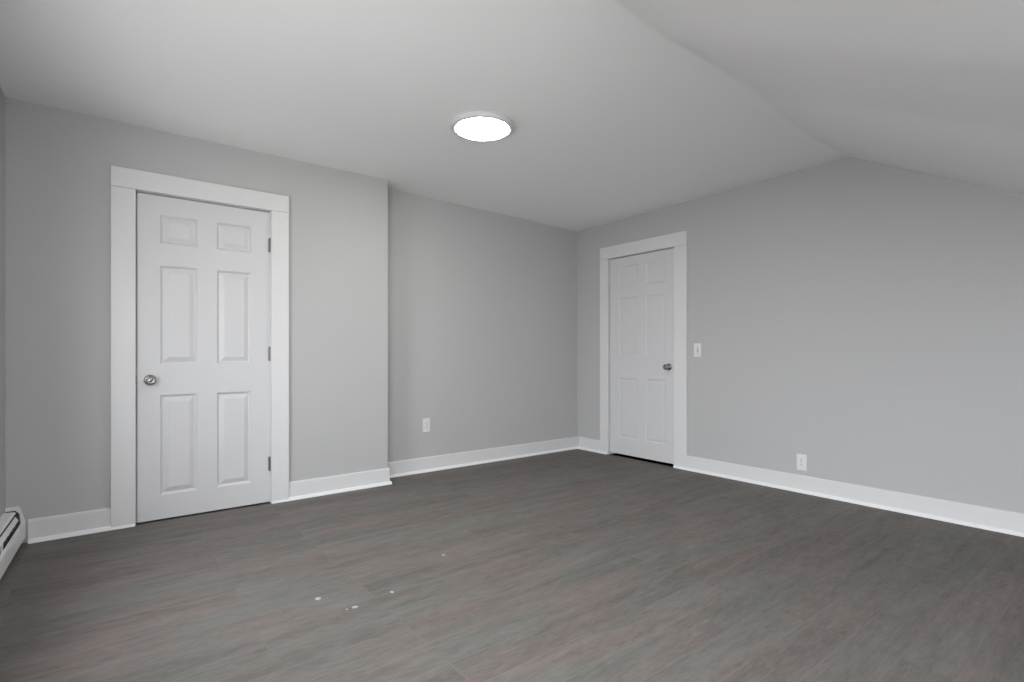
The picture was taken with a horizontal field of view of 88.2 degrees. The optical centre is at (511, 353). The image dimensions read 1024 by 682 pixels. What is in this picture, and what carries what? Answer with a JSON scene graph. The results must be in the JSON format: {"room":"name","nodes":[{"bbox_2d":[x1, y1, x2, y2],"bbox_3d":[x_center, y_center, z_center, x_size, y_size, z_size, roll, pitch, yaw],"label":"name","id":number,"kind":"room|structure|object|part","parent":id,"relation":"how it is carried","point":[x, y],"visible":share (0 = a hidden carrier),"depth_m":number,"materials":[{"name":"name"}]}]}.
{"room":"empty bedroom","nodes":[
{"label":"empty bedroom","id":0,"kind":"room"},
{"bbox_2d":[0,87,4,516],"bbox_3d":[-1.191,-0.188,0.623,0.110,2.436,5.360,0,0,-36],"label":"wall","id":1,"kind":"structure","parent":0,"point":[2,96],"depth_m":2.77,"materials":[{"name":"grey paint"}]},
{"bbox_2d":[0,506,24,579],"bbox_3d":[-1.248,0.923,0.864,0.081,0.194,4.902,0,0,-36],"label":"baseboard heater","id":2,"kind":"object","parent":1,"relation":"attached to","point":[12,523],"visible":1,"depth_m":2.63,"materials":[{"name":"white metal"}]},
{"bbox_3d":[-1.241,0.930,0.830,0.049,0.180,4.840,0,0,-36],"label":"panel","id":3,"kind":"part","parent":2,"relation":"part of","materials":[{"name":"white metal"}]},
{"bbox_2d":[5,97,387,542],"bbox_3d":[-2.052,-0.190,3.602,2.397,2.440,0.400,0,0,-38],"label":"wall","id":4,"kind":"structure","parent":0,"point":[58,162],"depth_m":3.09,"materials":[{"name":"grey paint"}]},
{"bbox_2d":[28,508,134,543],"bbox_3d":[-2.447,0.967,3.017,0.472,0.126,0.034,0,0,-38],"label":"baseboard","id":5,"kind":"structure","parent":4,"relation":"attached to","point":[55,527],"depth_m":2.98,"materials":[{"name":"white paint"}]},
{"bbox_2d":[111,165,288,526],"bbox_3d":[-1.992,-0.035,3.440,0.993,2.131,0.130,0,0,-38],"label":"door frame","id":6,"kind":"structure","parent":4,"relation":"attached to","point":[125,182],"depth_m":3.16,"materials":[{"name":"white paint"}]},
{"bbox_2d":[136,192,270,522],"bbox_3d":[-1.960,0.023,3.412,0.763,1.998,0.100,0,0,-38],"label":"door","id":7,"kind":"structure","parent":4,"relation":"in","point":[204,348],"depth_m":3.40,"materials":[{"name":"white paint"}]},
{"bbox_3d":[-2.186,0.160,3.195,0.055,0.055,0.034,0,0,-38],"label":"knob","id":8,"kind":"part","parent":7,"relation":"part of","materials":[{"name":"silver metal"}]},
{"bbox_2d":[272,468,391,503],"bbox_3d":[-1.307,0.967,3.911,0.887,0.126,0.034,0,0,-38],"label":"baseboard","id":9,"kind":"structure","parent":4,"relation":"attached to","point":[308,488],"depth_m":3.92,"materials":[{"name":"white paint"}]},
{"bbox_2d":[388,189,576,461],"bbox_3d":[-0.179,-0.190,5.199,2.520,2.440,0.198,0,0,-38],"label":"wall","id":10,"kind":"structure","parent":0,"point":[482,305],"depth_m":4.95,"materials":[{"name":"grey paint"}]},
{"bbox_2d":[423,418,429,431],"bbox_3d":[-0.748,0.625,4.621,0.072,0.120,0.009,0,0,-38],"label":"wall outlet","id":11,"kind":"object","parent":10,"relation":"attached to","point":[426,422],"visible":1,"depth_m":4.62,"materials":[{"name":"white plastic"}]},
{"bbox_2d":[388,436,578,477],"bbox_3d":[-0.183,0.967,5.049,2.310,0.126,0.034,0,0,-38],"label":"baseboard","id":12,"kind":"structure","parent":10,"relation":"attached to","point":[461,459],"depth_m":4.94,"materials":[{"name":"white paint"}]},
{"bbox_2d":[0,449,1023,681],"bbox_3d":[0.491,1.060,2.198,5.267,0.060,5.853,0,0,-38],"label":"floor","id":13,"kind":"structure","parent":0,"point":[575,565],"depth_m":2.31,"materials":[{"name":"grey laminate"}]},
{"bbox_2d":[0,0,1023,230],"bbox_3d":[0.515,-0.635,2.192,5.137,1.642,5.791,0,0,-38],"label":"ceiling","id":14,"kind":"structure","parent":0,"point":[617,110],"depth_m":2.56,"materials":[{"name":"grey paint"}]},
{"bbox_2d":[451,111,513,141],"bbox_3d":[-0.177,-1.361,3.180,0.383,0.034,0.383,0,0,-38],"label":"ceiling light","id":15,"kind":"object","parent":14,"relation":"in","point":[478,126],"visible":1,"depth_m":3.13,"materials":[{"name":"white plastic"}]},
{"bbox_2d":[456,118,508,140],"bbox_3d":[-0.177,-1.349,3.180,0.320,0.010,0.320,0,0,-38],"label":"diffuser","id":16,"kind":"object","parent":15,"relation":"attached to","point":[472,129],"depth_m":3.16,"materials":[{"name":"white plastic"}]},
{"bbox_2d":[577,157,1023,512],"bbox_3d":[2.507,-0.188,3.651,0.200,2.436,5.553,0,0,-38],"label":"wall","id":17,"kind":"structure","parent":0,"point":[862,319],"depth_m":3.66,"materials":[{"name":"grey paint"}]},
{"bbox_2d":[577,437,606,454],"bbox_3d":[0.852,0.967,5.574,0.034,0.126,0.416,0,0,-38],"label":"baseboard","id":18,"kind":"structure","parent":17,"relation":"attached to","point":[587,444],"depth_m":5.60,"materials":[{"name":"white paint"}]},
{"bbox_2d":[609,248,673,463],"bbox_3d":[1.229,0.021,5.104,0.100,1.970,0.783,0,0,-38],"label":"door","id":19,"kind":"structure","parent":17,"relation":"in","point":[641,285],"depth_m":5.08,"materials":[{"name":"white paint"}]},
{"bbox_2d":[600,231,687,466],"bbox_3d":[1.277,-0.032,5.122,0.121,2.124,1.027,0,0,-38],"label":"door frame","id":20,"kind":"structure","parent":17,"relation":"attached to","point":[678,241],"depth_m":4.78,"materials":[{"name":"white paint"}]},
{"bbox_2d":[694,343,700,356],"bbox_3d":[1.618,-0.032,4.610,0.017,0.120,0.072,0,0,-38],"label":"light switch","id":21,"kind":"object","parent":17,"relation":"attached to","point":[697,346],"visible":1,"depth_m":4.61,"materials":[{"name":"white plastic"}]},
{"bbox_2d":[797,454,806,470],"bbox_3d":[2.156,0.808,3.930,0.009,0.120,0.072,0,0,-38],"label":"wall outlet","id":22,"kind":"object","parent":17,"relation":"attached to","point":[801,459],"visible":1,"depth_m":3.92,"materials":[{"name":"white plastic"}]},
{"bbox_2d":[673,456,1023,536],"bbox_3d":[2.738,0.967,3.168,0.034,0.126,4.108,0,0,-38],"label":"baseboard","id":23,"kind":"structure","parent":17,"relation":"attached to","point":[992,519],"depth_m":3.56,"materials":[{"name":"white paint"}]}
]}

